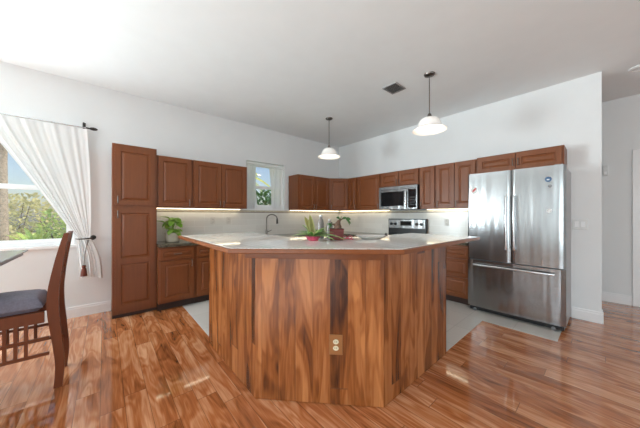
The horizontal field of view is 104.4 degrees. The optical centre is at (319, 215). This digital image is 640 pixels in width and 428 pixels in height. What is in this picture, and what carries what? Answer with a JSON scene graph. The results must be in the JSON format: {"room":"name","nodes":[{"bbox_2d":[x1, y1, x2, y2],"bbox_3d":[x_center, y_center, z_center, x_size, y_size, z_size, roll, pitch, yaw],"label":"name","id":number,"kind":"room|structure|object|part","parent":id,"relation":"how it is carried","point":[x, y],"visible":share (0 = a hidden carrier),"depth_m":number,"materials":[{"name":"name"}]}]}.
{"room":"kitchen","nodes":[
{"label":"kitchen","id":0,"kind":"room"},
{"bbox_2d":[0,61,338,311],"bbox_3d":[-2.340,-0.209,3.770,9.700,2.930,0.160,0,0,-41],"label":"wall","id":1,"kind":"structure","parent":0,"point":[119,117],"depth_m":3.25,"materials":[{"name":"paint"}]},
{"bbox_2d":[0,183,76,250],"bbox_3d":[-3.695,-0.257,2.555,1.720,1.295,0.175,0,0,-41],"label":"window","id":2,"kind":"structure","parent":1,"relation":"in","point":[38,243],"depth_m":2.85,"materials":[{"name":"paint"}]},
{"bbox_3d":[-3.729,-0.329,2.594,1.570,0.044,0.050,0,0,-41],"label":"meeting rail","id":3,"kind":"part","parent":2,"relation":"part of","materials":[{"name":"paint"}]},
{"bbox_3d":[-3.670,0.374,2.526,1.720,0.034,0.100,0,0,-41],"label":"sill","id":4,"kind":"part","parent":2,"relation":"part of","materials":[{"name":"paint"}]},
{"bbox_2d":[0,113,97,130],"bbox_3d":[-3.686,-1.104,2.408,2.280,0.120,0.126,0,0,-41],"label":"curtain rod","id":5,"kind":"object","parent":1,"relation":"attached to","point":[83,126],"visible":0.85,"depth_m":2.89,"materials":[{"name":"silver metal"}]},
{"bbox_2d":[0,115,102,278],"bbox_3d":[-3.132,-0.133,2.829,0.988,1.858,0.073,0,0,-41],"label":"curtain","id":6,"kind":"object","parent":5,"relation":"hanging from","point":[54,157],"visible":0.95,"depth_m":2.91,"materials":[{"name":"white fabric"}]},
{"bbox_2d":[0,115,90,237],"bbox_3d":[-3.175,-0.398,2.792,0.875,1.328,0.027,0,0,-41],"label":"drape","id":7,"kind":"object","parent":6,"relation":"hanging from","point":[54,157],"depth_m":2.89,"materials":[{"name":"white fabric"}]},
{"bbox_2d":[76,237,102,278],"bbox_3d":[-2.846,0.531,3.070,0.062,0.530,0.245,0,0,44],"label":"drape","id":8,"kind":"object","parent":6,"relation":"hanging from","point":[93,262],"depth_m":3.07,"materials":[{"name":"white fabric"}]},
{"bbox_2d":[0,300,110,331],"bbox_3d":[-3.562,1.190,2.590,2.105,0.132,0.016,0,0,-41],"label":"baseboard","id":9,"kind":"structure","parent":1,"relation":"attached to","point":[77,311],"depth_m":3.12,"materials":[{"name":"paint"}]},
{"bbox_2d":[76,235,95,239],"bbox_3d":[-2.864,0.279,3.074,0.116,0.056,0.236,0,0,0],"label":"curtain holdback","id":10,"kind":"object","parent":1,"relation":"attached to","point":[93,237],"visible":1,"depth_m":3.07,"materials":[{"name":"brown metal"}]},
{"bbox_2d":[80,239,88,276],"bbox_3d":[-2.843,0.513,3.000,0.082,0.442,0.064,0,0,-41],"label":"tassel","id":11,"kind":"object","parent":10,"relation":"hanging from","point":[83,270],"visible":1,"depth_m":2.99,"materials":[{"name":"fabric"}]},
{"bbox_3d":[-2.839,0.447,3.012,0.022,0.309,0.062,0,0,40],"label":"cord","id":12,"kind":"part","parent":11,"relation":"part of","materials":[{"name":"grey fabric"}]},
{"bbox_2d":[157,155,191,207],"bbox_3d":[-2.112,-0.461,3.566,0.438,0.698,0.379,0,0,-41],"label":"upper cabinet","id":13,"kind":"object","parent":1,"relation":"attached to","point":[174,175],"visible":0.8,"depth_m":3.44,"materials":[{"name":"brown wood"}]},
{"bbox_2d":[192,160,246,208],"bbox_3d":[-1.629,-0.461,3.986,0.835,0.698,0.379,0,0,-41],"label":"upper cabinet","id":14,"kind":"object","parent":1,"relation":"attached to","point":[214,185],"visible":0.95,"depth_m":3.83,"materials":[{"name":"brown wood"}]},
{"bbox_2d":[157,208,239,209],"bbox_3d":[-1.888,-0.106,3.948,1.270,0.012,0.045,0,0,-41],"label":"light strip","id":15,"kind":"object","parent":14,"relation":"attached to","point":[157,208],"visible":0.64,"depth_m":3.83,"materials":[{"name":"white plastic"}]},
{"bbox_3d":[-1.688,-0.461,3.740,0.388,0.670,0.020,0,0,-41],"label":"door","id":16,"kind":"part","parent":14,"relation":"part of","materials":[{"name":"brown wood"}]},
{"bbox_3d":[-1.383,-0.461,4.004,0.406,0.670,0.020,0,0,-41],"label":"door","id":17,"kind":"part","parent":14,"relation":"part of","materials":[{"name":"brown wood"}]},
{"bbox_2d":[157,209,338,240],"bbox_3d":[-0.978,0.140,4.839,3.818,0.471,0.013,0,0,-41],"label":"backsplash","id":18,"kind":"structure","parent":1,"relation":"attached to","point":[194,221],"depth_m":4.43,"materials":[{"name":"tile"}]},
{"bbox_2d":[246,161,284,210],"bbox_3d":[-1.078,-0.555,4.845,0.815,0.922,0.155,0,0,-41],"label":"window","id":19,"kind":"structure","parent":1,"relation":"in","point":[259,207],"depth_m":4.90,"materials":[{"name":"paint"}]},
{"bbox_3d":[-1.101,-0.359,4.872,0.725,0.370,0.024,0,0,-41],"label":"sash","id":20,"kind":"part","parent":19,"relation":"part of","materials":[{"name":"paint"}]},
{"bbox_3d":[-1.106,-0.544,4.877,0.725,0.044,0.050,0,0,-41],"label":"meeting rail","id":21,"kind":"part","parent":19,"relation":"part of","materials":[{"name":"paint"}]},
{"bbox_3d":[-1.053,-0.111,4.817,0.815,0.034,0.080,0,0,-41],"label":"sill","id":22,"kind":"part","parent":19,"relation":"part of","materials":[{"name":"paint"}]},
{"bbox_2d":[289,174,328,210],"bbox_3d":[-0.206,-0.461,5.224,0.828,0.698,0.379,0,0,-41],"label":"upper cabinet","id":23,"kind":"object","parent":1,"relation":"attached to","point":[306,192],"visible":0.99,"depth_m":5.03,"materials":[{"name":"brown wood"}]},
{"bbox_3d":[-0.264,-0.461,4.979,0.382,0.670,0.020,0,0,-41],"label":"door","id":24,"kind":"part","parent":23,"relation":"part of","materials":[{"name":"brown wood"}]},
{"bbox_3d":[0.037,-0.461,5.240,0.404,0.670,0.020,0,0,-41],"label":"door","id":25,"kind":"part","parent":23,"relation":"part of","materials":[{"name":"brown wood"}]},
{"bbox_2d":[322,178,354,210],"bbox_3d":[0.417,-0.461,5.650,0.664,0.698,0.615,0,0,-41],"label":"upper cabinet","id":26,"kind":"object","parent":1,"relation":"attached to","point":[338,187],"visible":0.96,"depth_m":5.39,"materials":[{"name":"brown wood"}]},
{"bbox_3d":[0.410,-0.461,5.401,0.390,0.670,0.020,0,0,-4],"label":"door","id":27,"kind":"part","parent":26,"relation":"part of","materials":[{"name":"brown wood"}]},
{"bbox_3d":[-1.050,-0.934,4.813,0.813,0.012,0.012,0,0,-41],"label":"tension rod","id":28,"kind":"object","parent":1,"relation":"attached to","visible":0},
{"bbox_2d":[247,164,256,207],"bbox_3d":[-1.266,-0.544,4.624,0.220,0.810,0.028,0,0,-41],"label":"sheer curtain","id":29,"kind":"object","parent":28,"relation":"hanging from","point":[251,170],"visible":0.94,"depth_m":4.62,"materials":[{"name":"white fabric"}]},
{"bbox_2d":[269,167,279,208],"bbox_3d":[-0.901,-0.544,4.943,0.270,0.810,0.023,0,0,-41],"label":"sheer curtain","id":30,"kind":"object","parent":28,"relation":"hanging from","point":[274,173],"visible":1,"depth_m":4.95,"materials":[{"name":"white fabric"}]},
{"bbox_2d":[0,0,639,146],"bbox_3d":[0.513,-1.799,0.492,10.100,0.250,8.930,0,0,-41],"label":"ceiling","id":31,"kind":"structure","parent":0,"point":[282,66],"depth_m":2.52,"materials":[{"name":"paint"}]},
{"bbox_2d":[318,117,339,159],"bbox_3d":[0.156,-1.339,4.275,0.388,0.667,0.388,0,0,-41],"label":"pendant light","id":32,"kind":"object","parent":31,"relation":"hanging from","point":[329,153],"visible":1,"depth_m":4.24,"materials":[{"name":"white glass"}]},
{"bbox_3d":[0.156,-1.084,4.275,0.388,0.156,0.388,0,0,-41],"label":"lamp shade","id":33,"kind":"part","parent":32,"relation":"part of","materials":[{"name":"white glass"}]},
{"bbox_2d":[382,82,405,94],"bbox_3d":[0.973,-1.668,3.257,0.236,0.011,0.204,0,0,-41],"label":"ceiling vent","id":34,"kind":"object","parent":31,"relation":"in","point":[393,88],"visible":1,"depth_m":3.26,"materials":[{"name":"metal"}]},
{"bbox_2d":[412,71,447,135],"bbox_3d":[1.295,-1.339,2.937,0.388,0.667,0.388,0,0,-41],"label":"pendant light","id":35,"kind":"object","parent":31,"relation":"hanging from","point":[429,125],"visible":1,"depth_m":2.93,"materials":[{"name":"white glass"}]},
{"bbox_3d":[1.295,-1.416,2.937,0.010,0.464,0.010,0,0,26],"label":"rod","id":36,"kind":"part","parent":35,"relation":"part of","materials":[{"name":"silver metal"}]},
{"bbox_3d":[1.295,-1.084,2.937,0.388,0.156,0.388,0,0,-41],"label":"lamp shade","id":37,"kind":"part","parent":35,"relation":"part of","materials":[{"name":"white glass"}]},
{"bbox_2d":[628,65,639,71],"bbox_3d":[3.611,-1.663,2.797,0.170,0.019,0.170,0,0,-41],"label":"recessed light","id":38,"kind":"object","parent":31,"relation":"in","point":[635,68],"visible":1,"depth_m":2.81,"materials":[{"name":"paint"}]},
{"bbox_2d":[0,301,639,427],"bbox_3d":[0.513,1.356,0.492,10.000,0.200,8.830,0,0,-41],"label":"floor","id":39,"kind":"structure","parent":0,"point":[150,369],"depth_m":1.83,"materials":[{"name":"laminate"}]},
{"bbox_2d":[0,250,27,265],"bbox_3d":[-2.720,0.797,1.404,1.120,0.918,1.850,0,0,-41],"label":"dining table","id":40,"kind":"object","parent":39,"relation":"on","point":[5,256],"visible":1,"depth_m":2.15,"materials":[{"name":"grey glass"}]},
{"bbox_3d":[-2.719,0.371,1.405,1.062,0.034,1.790,0,0,-41],"label":"table frame","id":41,"kind":"part","parent":40,"relation":"part of","materials":[{"name":"grey wood"}]},
{"bbox_2d":[0,231,72,388],"bbox_3d":[-2.206,0.694,1.797,0.571,1.125,0.357,0,0,-41],"label":"dining chair","id":42,"kind":"object","parent":39,"relation":"on","point":[23,308],"visible":1,"depth_m":1.79,"materials":[{"name":"brown wood"}]},
{"bbox_3d":[-2.231,0.726,1.775,0.469,0.080,0.345,0,0,-41],"label":"seat frame","id":43,"kind":"part","parent":42,"relation":"part of","materials":[{"name":"brown wood"}]},
{"bbox_2d":[0,289,46,316],"bbox_3d":[-2.255,0.621,1.754,0.440,0.130,0.349,0,0,-41],"label":"seat cushion","id":44,"kind":"object","parent":42,"relation":"on","point":[23,301],"depth_m":1.73,"materials":[{"name":"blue fabric"}]},
{"bbox_3d":[-2.330,0.881,1.902,0.418,0.018,0.016,0,0,-41],"label":"rail","id":45,"kind":"part","parent":42,"relation":"part of","materials":[{"name":"brown wood"}]},
{"bbox_3d":[-2.119,0.995,1.660,0.418,0.022,0.016,0,0,-41],"label":"rail","id":46,"kind":"part","parent":42,"relation":"part of","materials":[{"name":"brown wood"}]},
{"bbox_3d":[-2.119,0.881,1.660,0.418,0.018,0.016,0,0,-41],"label":"rail","id":47,"kind":"part","parent":42,"relation":"part of","materials":[{"name":"brown wood"}]},
{"bbox_3d":[-2.330,0.995,1.902,0.418,0.022,0.016,0,0,-41],"label":"rail","id":48,"kind":"part","parent":42,"relation":"part of","materials":[{"name":"brown wood"}]},
{"bbox_3d":[-1.928,0.694,1.826,0.114,1.125,0.036,0,0,-41],"label":"leg","id":49,"kind":"part","parent":42,"relation":"part of","materials":[{"name":"brown wood"}]},
{"bbox_3d":[-2.139,0.694,2.068,0.114,1.125,0.036,0,0,-41],"label":"leg","id":50,"kind":"part","parent":42,"relation":"part of","materials":[{"name":"brown wood"}]},
{"bbox_2d":[111,143,156,318],"bbox_3d":[-2.437,0.187,3.255,0.453,2.130,0.421,0,0,-41],"label":"pantry cabinet","id":51,"kind":"object","parent":39,"relation":"on","point":[133,168],"visible":1,"depth_m":3.12,"materials":[{"name":"brown wood"}]},
{"bbox_3d":[-2.327,0.532,3.128,0.400,1.237,0.020,0,0,-41],"label":"door","id":52,"kind":"part","parent":51,"relation":"part of","materials":[{"name":"brown wood"}]},
{"bbox_3d":[-2.327,-0.487,3.128,0.400,0.710,0.020,0,0,-41],"label":"door","id":53,"kind":"part","parent":51,"relation":"part of","materials":[{"name":"brown wood"}]},
{"bbox_2d":[157,245,194,310],"bbox_3d":[-2.067,0.835,3.513,0.438,0.834,0.519,0,0,-41],"label":"base cabinet","id":54,"kind":"object","parent":39,"relation":"on","point":[175,265],"visible":0.88,"depth_m":3.33,"materials":[{"name":"brown wood"}]},
{"bbox_3d":[-1.923,0.512,3.349,0.405,0.143,0.020,0,0,-41],"label":"drawer","id":55,"kind":"part","parent":54,"relation":"part of","materials":[{"name":"brown wood"}]},
{"bbox_3d":[-1.923,0.866,3.349,0.405,0.530,0.020,0,0,-41],"label":"door","id":56,"kind":"part","parent":54,"relation":"part of","materials":[{"name":"brown wood"}]},
{"bbox_2d":[157,231,379,247],"bbox_3d":[-0.500,0.396,4.295,3.828,0.040,1.456,0,0,-41],"label":"countertop","id":57,"kind":"structure","parent":54,"relation":"on","point":[160,244],"depth_m":3.59,"materials":[{"name":"stone"}]},
{"bbox_2d":[160,216,182,241],"bbox_3d":[-2.081,0.193,3.557,0.374,0.363,0.339,0,0,2],"label":"pothos","id":58,"kind":"object","parent":57,"relation":"on","point":[171,235],"visible":0.98,"depth_m":3.49,"materials":[{"name":"green plant"}]},
{"bbox_2d":[164,232,179,241],"bbox_3d":[-2.114,0.309,3.556,0.224,0.131,0.224,0,0,-41],"label":"pot","id":59,"kind":"object","parent":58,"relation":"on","point":[169,236],"depth_m":3.48,"materials":[{"name":"beige ceramic"}]},
{"bbox_2d":[266,214,277,233],"bbox_3d":[-0.913,0.172,4.678,0.244,0.405,0.059,0,0,-14],"label":"kitchen faucet","id":60,"kind":"object","parent":57,"relation":"on","point":[267,231],"visible":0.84,"depth_m":4.66,"materials":[{"name":"silver metal"}]},
{"bbox_2d":[183,300,560,351],"bbox_3d":[0.441,1.254,3.439,3.540,0.004,3.990,0,0,-41],"label":"floor","id":61,"kind":"structure","parent":0,"point":[461,319],"depth_m":2.93,"materials":[{"name":"tile"}]},
{"bbox_2d":[194,245,208,302],"bbox_3d":[-1.583,0.835,3.933,0.835,0.834,0.519,0,0,-41],"label":"base cabinet","id":62,"kind":"object","parent":61,"relation":"on","point":[201,252],"visible":0.13,"depth_m":3.55,"materials":[{"name":"brown wood"}]},
{"bbox_3d":[-1.594,0.512,3.636,0.392,0.143,0.020,0,0,-41],"label":"drawer","id":63,"kind":"part","parent":62,"relation":"part of","materials":[{"name":"brown wood"}]},
{"bbox_3d":[-1.594,0.866,3.636,0.392,0.530,0.020,0,0,-41],"label":"door","id":64,"kind":"part","parent":62,"relation":"part of","materials":[{"name":"brown wood"}]},
{"bbox_2d":[178,232,479,407],"bbox_3d":[0.041,0.721,2.312,2.022,1.060,1.955,0,0,-41],"label":"kitchen island","id":65,"kind":"object","parent":61,"relation":"on","point":[275,301],"visible":0.97,"depth_m":1.68,"materials":[{"name":"brown wood"}]},
{"bbox_3d":[-0.764,0.736,2.076,0.012,1.030,0.995,0,0,-41],"label":"plank panel","id":66,"kind":"part","parent":65,"relation":"part of","materials":[{"name":"laminate"}]},
{"bbox_3d":[-0.043,0.253,1.633,0.916,0.062,0.049,0,0,5],"label":"support rail","id":67,"kind":"part","parent":65,"relation":"part of","materials":[{"name":"brown wood"}]},
{"bbox_2d":[293,215,344,240],"bbox_3d":[0.003,0.091,1.860,0.412,0.199,0.242,0,0,30],"label":"spider plant","id":68,"kind":"object","parent":65,"relation":"on","point":[312,234],"visible":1,"depth_m":1.89,"materials":[{"name":"green plant"}]},
{"bbox_3d":[-0.012,0.736,1.662,0.863,1.030,0.012,0,0,5],"label":"plank panel","id":69,"kind":"part","parent":65,"relation":"part of","materials":[{"name":"laminate"}]},
{"bbox_2d":[318,215,323,237],"bbox_3d":[0.007,0.093,2.087,0.052,0.195,0.052,0,0,-41],"label":"glass bottle","id":70,"kind":"object","parent":65,"relation":"on","point":[320,221],"visible":0.76,"depth_m":2.07,"materials":[{"name":"grey glass"}]},
{"bbox_2d":[327,219,332,237],"bbox_3d":[0.081,0.111,2.078,0.052,0.160,0.052,0,0,-41],"label":"glass bottle","id":71,"kind":"object","parent":65,"relation":"on","point":[329,220],"visible":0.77,"depth_m":2.06,"materials":[{"name":"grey glass"}]},
{"bbox_2d":[329,334,342,354],"bbox_3d":[0.105,0.855,1.639,0.090,0.133,0.009,0,0,5],"label":"island outlet","id":72,"kind":"object","parent":65,"relation":"attached to","point":[335,341],"visible":1,"depth_m":1.64,"materials":[{"name":"beige plastic"}]},
{"bbox_2d":[328,216,350,239],"bbox_3d":[0.150,0.097,1.947,0.185,0.186,0.112,0,0,0],"label":"bonsai","id":73,"kind":"object","parent":65,"relation":"on","point":[337,230],"visible":0.99,"depth_m":1.90,"materials":[{"name":"ceramic"}]},
{"bbox_2d":[329,228,343,239],"bbox_3d":[0.128,0.146,1.947,0.112,0.088,0.112,0,0,0],"label":"planter","id":74,"kind":"object","parent":73,"relation":"on","point":[339,232],"depth_m":1.90,"materials":[{"name":"ceramic"}]},
{"bbox_3d":[0.147,0.066,1.947,0.088,0.094,0.077,0,0,-41],"label":"stem","id":75,"kind":"part","parent":73,"relation":"part of","materials":[{"name":"brown plant"}]},
{"bbox_2d":[355,233,386,238],"bbox_3d":[0.422,0.166,2.044,0.262,0.049,0.162,0,0,-3],"label":"serving dish","id":76,"kind":"object","parent":65,"relation":"on","point":[385,235],"visible":0.98,"depth_m":2.00,"materials":[{"name":"grey ceramic"}]},
{"bbox_2d":[355,235,385,238],"bbox_3d":[0.422,0.177,2.044,0.262,0.027,0.162,0,0,-3],"label":"bowl","id":77,"kind":"object","parent":76,"relation":"on","point":[360,236],"depth_m":2.00,"materials":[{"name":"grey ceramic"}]},
{"bbox_3d":[0.777,0.736,1.937,0.965,1.030,0.012,0,0,-41],"label":"plank panel","id":78,"kind":"part","parent":65,"relation":"part of","materials":[{"name":"laminate"}]},
{"bbox_2d":[375,219,427,234],"bbox_3d":[1.410,0.656,4.476,0.690,1.190,0.766,0,0,-41],"label":"range","id":79,"kind":"object","parent":61,"relation":"on","point":[396,226],"visible":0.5,"depth_m":4.63,"materials":[{"name":"silver metal"}]},
{"bbox_3d":[1.613,0.159,4.653,0.006,0.165,0.736,0,0,-41],"label":"knob panel","id":80,"kind":"part","parent":79,"relation":"part of","materials":[{"name":"silver metal"}]},
{"bbox_2d":[446,245,469,304],"bbox_3d":[1.974,0.835,3.888,0.629,0.834,0.845,0,0,-41],"label":"base cabinet","id":81,"kind":"object","parent":61,"relation":"on","point":[457,258],"visible":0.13,"depth_m":3.51,"materials":[{"name":"brown wood"}]},
{"bbox_3d":[1.769,1.001,3.709,0.020,0.260,0.814,0,0,-41],"label":"drawer","id":82,"kind":"part","parent":81,"relation":"part of","materials":[{"name":"brown wood"}]},
{"bbox_3d":[1.769,0.734,3.709,0.020,0.245,0.814,0,0,-41],"label":"drawer","id":83,"kind":"part","parent":81,"relation":"part of","materials":[{"name":"brown wood"}]},
{"bbox_3d":[1.769,0.518,3.709,0.020,0.155,0.814,0,0,-41],"label":"drawer","id":84,"kind":"part","parent":81,"relation":"part of","materials":[{"name":"brown wood"}]},
{"bbox_2d":[468,164,570,330],"bbox_3d":[2.503,0.348,3.158,0.738,1.808,0.938,0,0,-41],"label":"refrigerator","id":85,"kind":"object","parent":61,"relation":"on","point":[519,267],"visible":1,"depth_m":2.89,"materials":[{"name":"grey metal"}]},
{"bbox_2d":[470,187,476,193],"bbox_3d":[2.019,-0.329,3.255,0.007,0.088,0.080,0,0,-41],"label":"magnet","id":86,"kind":"object","parent":85,"relation":"attached to","point":[473,190],"visible":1,"depth_m":3.25,"materials":[{"name":"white plastic"}]},
{"bbox_3d":[2.148,0.012,3.162,0.072,1.112,0.466,0,0,-41],"label":"door","id":87,"kind":"part","parent":85,"relation":"part of","materials":[{"name":"silver metal"}]},
{"bbox_3d":[2.227,0.086,2.968,0.073,0.645,0.025,0,0,-41],"label":"handle","id":88,"kind":"part","parent":85,"relation":"part of","materials":[{"name":"silver metal"}]},
{"bbox_3d":[2.255,0.634,2.943,0.084,0.024,0.775,0,0,-41],"label":"handle","id":89,"kind":"part","parent":85,"relation":"part of","materials":[{"name":"silver metal"}]},
{"bbox_3d":[2.277,0.086,2.911,0.073,0.645,0.025,0,0,-41],"label":"handle","id":90,"kind":"part","parent":85,"relation":"part of","materials":[{"name":"silver metal"}]},
{"bbox_3d":[2.303,0.882,2.984,0.072,0.604,0.938,0,0,-41],"label":"freezer drawer","id":91,"kind":"part","parent":85,"relation":"part of","materials":[{"name":"silver metal"}]},
{"bbox_3d":[2.458,0.012,2.806,0.072,1.112,0.466,0,0,-41],"label":"door","id":92,"kind":"part","parent":85,"relation":"part of","materials":[{"name":"silver metal"}]},
{"bbox_2d":[339,71,601,316],"bbox_3d":[1.915,-0.209,4.533,0.120,2.930,4.275,0,0,-41],"label":"wall","id":93,"kind":"structure","parent":0,"point":[569,113],"depth_m":3.29,"materials":[{"name":"paint"}]},
{"bbox_2d":[348,177,358,210],"bbox_3d":[0.809,-0.461,5.418,0.379,0.698,0.256,0,0,-41],"label":"upper cabinet","id":94,"kind":"object","parent":93,"relation":"attached to","point":[352,182],"visible":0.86,"depth_m":5.31,"materials":[{"name":"brown wood"}]},
{"bbox_2d":[358,174,380,209],"bbox_3d":[1.086,-0.461,5.098,0.379,0.698,0.582,0,0,-41],"label":"upper cabinet","id":95,"kind":"object","parent":93,"relation":"attached to","point":[368,186],"visible":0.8,"depth_m":4.97,"materials":[{"name":"brown wood"}]},
{"bbox_2d":[359,210,388,210],"bbox_3d":[0.942,-0.106,5.479,0.045,0.012,1.350,0,0,-41],"label":"light strip","id":96,"kind":"object","parent":95,"relation":"attached to","point":[359,210],"visible":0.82,"depth_m":5.24,"materials":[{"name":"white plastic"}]},
{"bbox_2d":[381,168,419,187],"bbox_3d":[1.534,-0.672,4.584,0.379,0.276,0.774,0,0,-41],"label":"upper cabinet","id":97,"kind":"object","parent":93,"relation":"attached to","point":[410,176],"visible":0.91,"depth_m":4.44,"materials":[{"name":"brown wood"}]},
{"bbox_3d":[1.299,-0.671,4.629,0.020,0.250,0.369,0,0,-41],"label":"door","id":98,"kind":"part","parent":97,"relation":"part of","materials":[{"name":"brown wood"}]},
{"bbox_2d":[379,184,426,209],"bbox_3d":[1.508,-0.317,4.561,0.446,0.421,0.766,0,0,-41],"label":"microwave","id":99,"kind":"object","parent":97,"relation":"attached to","point":[405,197],"visible":0.98,"depth_m":4.38,"materials":[{"name":"silver metal"}]},
{"bbox_3d":[1.327,-0.289,4.513,0.022,0.359,0.601,0,0,-41],"label":"door","id":100,"kind":"part","parent":99,"relation":"part of","materials":[{"name":"silver metal"}]},
{"bbox_3d":[1.580,-0.289,4.224,0.020,0.359,0.162,0,0,-41],"label":"control panel","id":101,"kind":"part","parent":99,"relation":"part of","materials":[{"name":"silver metal"}]},
{"bbox_3d":[1.547,-0.671,4.345,0.020,0.250,0.369,0,0,-41],"label":"door","id":102,"kind":"part","parent":97,"relation":"part of","materials":[{"name":"brown wood"}]},
{"bbox_2d":[339,209,467,235],"bbox_3d":[1.479,0.140,4.931,0.013,0.471,3.078,0,0,-41],"label":"backsplash","id":103,"kind":"structure","parent":93,"relation":"attached to","point":[361,221],"depth_m":4.70,"materials":[{"name":"tile"}]},
{"bbox_2d":[444,219,448,225],"bbox_3d":[2.128,0.116,4.172,0.008,0.116,0.072,0,0,-41],"label":"wall outlet","id":104,"kind":"object","parent":103,"relation":"attached to","point":[446,221],"visible":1,"depth_m":4.17,"materials":[{"name":"beige plastic"}]},
{"bbox_2d":[420,165,435,208],"bbox_3d":[1.879,-0.461,4.188,0.379,0.698,0.268,0,0,-41],"label":"upper cabinet","id":105,"kind":"object","parent":93,"relation":"attached to","point":[427,174],"visible":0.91,"depth_m":4.07,"materials":[{"name":"brown wood"}]},
{"bbox_2d":[436,159,476,208],"bbox_3d":[2.159,-0.461,3.866,0.379,0.698,0.578,0,0,-41],"label":"upper cabinet","id":106,"kind":"object","parent":93,"relation":"attached to","point":[451,178],"visible":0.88,"depth_m":3.78,"materials":[{"name":"brown wood"}]},
{"bbox_3d":[1.955,-0.461,3.876,0.020,0.670,0.270,0,0,-41],"label":"door","id":107,"kind":"part","parent":106,"relation":"part of","materials":[{"name":"brown wood"}]},
{"bbox_3d":[2.138,-0.461,3.665,0.020,0.670,0.274,0,0,-41],"label":"door","id":108,"kind":"part","parent":106,"relation":"part of","materials":[{"name":"brown wood"}]},
{"bbox_2d":[477,145,566,173],"bbox_3d":[2.646,-0.703,3.307,0.379,0.238,0.896,0,0,-41],"label":"upper cabinet","id":109,"kind":"object","parent":93,"relation":"attached to","point":[547,156],"visible":0.86,"depth_m":3.14,"materials":[{"name":"brown wood"}]},
{"bbox_3d":[2.392,-0.700,3.374,0.020,0.212,0.426,0,0,-41],"label":"door","id":110,"kind":"part","parent":109,"relation":"part of","materials":[{"name":"brown wood"}]},
{"bbox_3d":[2.677,-0.700,3.046,0.020,0.212,0.426,0,0,-41],"label":"door","id":111,"kind":"part","parent":109,"relation":"part of","materials":[{"name":"brown wood"}]},
{"bbox_2d":[572,219,587,229],"bbox_3d":[3.153,0.108,3.009,0.011,0.128,0.134,0,0,-41],"label":"light switch","id":112,"kind":"object","parent":93,"relation":"attached to","point":[577,224],"visible":1,"depth_m":3.00,"materials":[{"name":"white plastic"}]},
{"bbox_2d":[572,307,603,323],"bbox_3d":[3.240,1.190,3.006,0.146,0.132,0.259,0,0,-41],"label":"baseboard","id":113,"kind":"structure","parent":93,"relation":"attached to","point":[578,313],"depth_m":2.95,"materials":[{"name":"paint"}]},
{"bbox_2d":[602,94,639,295],"bbox_3d":[4.224,-0.209,3.722,0.140,2.930,8.530,0,0,-41],"label":"wall","id":114,"kind":"structure","parent":0,"point":[621,116],"depth_m":3.55,"materials":[{"name":"paint"}]},
{"bbox_2d":[603,165,607,175],"bbox_3d":[4.188,-0.659,3.638,0.024,0.150,0.050,0,0,-41],"label":"wall sensor","id":115,"kind":"object","parent":114,"relation":"attached to","point":[605,168],"visible":1,"depth_m":3.63,"materials":[{"name":"white plastic"}]},
{"bbox_2d":[602,292,631,305],"bbox_3d":[4.180,1.190,3.654,0.016,0.132,0.515,0,0,-41],"label":"baseboard","id":116,"kind":"structure","parent":114,"relation":"attached to","point":[606,296],"depth_m":3.55,"materials":[{"name":"paint"}]},
{"bbox_2d":[632,149,639,306],"bbox_3d":[4.672,0.171,3.084,0.022,2.170,0.980,0,0,-41],"label":"trim","id":117,"kind":"structure","parent":114,"relation":"attached to","point":[635,153],"depth_m":3.42,"materials":[{"name":"paint"}]},
{"label":"outside","id":118,"kind":"structure","parent":0,"visible":0},
{"bbox_3d":[-11.010,1.681,16.248,48.000,0.150,29.570,0,0,-41],"label":"lawn","id":119,"kind":"structure","parent":118,"visible":0},
{"bbox_2d":[0,143,8,240],"bbox_3d":[-8.065,-1.280,6.399,3.461,5.777,3.636,0,0,-41],"label":"palm tree","id":120,"kind":"object","parent":119,"relation":"on","point":[4,207],"visible":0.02,"depth_m":6.32,"materials":[{"name":"beige plant"}]},
{"bbox_2d":[8,192,61,239],"bbox_3d":[-10.157,0.334,8.212,2.864,2.620,2.508,0,0,-41],"label":"shrub","id":121,"kind":"object","parent":119,"relation":"on","point":[12,228],"visible":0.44,"depth_m":8.15,"materials":[{"name":"green plant"}]},
{"bbox_2d":[7,227,63,239],"bbox_3d":[-4.765,0.896,4.154,1.067,1.420,0.930,0,0,-41],"label":"agave plant","id":122,"kind":"object","parent":119,"relation":"on","point":[38,234],"visible":0.18,"depth_m":4.11,"materials":[{"name":"green plant"}]},
{"bbox_2d":[33,208,65,238],"bbox_3d":[-6.333,0.755,6.307,1.682,1.875,1.814,0,0,-41],"label":"shrub","id":123,"kind":"object","parent":119,"relation":"on","point":[47,227],"visible":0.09,"depth_m":5.87,"materials":[{"name":"green plant"}]},
{"bbox_2d":[256,173,269,191],"bbox_3d":[-4.023,-0.291,11.722,3.234,3.803,2.955,0,0,-28],"label":"palm tree","id":124,"kind":"object","parent":119,"relation":"on","point":[265,183],"visible":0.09,"depth_m":11.61,"materials":[{"name":"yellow plant"}]},
{"bbox_2d":[256,189,270,204],"bbox_3d":[-1.840,0.317,8.764,2.802,2.920,2.541,0,0,0],"label":"shrub","id":125,"kind":"object","parent":119,"relation":"on","point":[267,198],"visible":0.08,"depth_m":8.18,"materials":[{"name":"green plant"}]}
]}

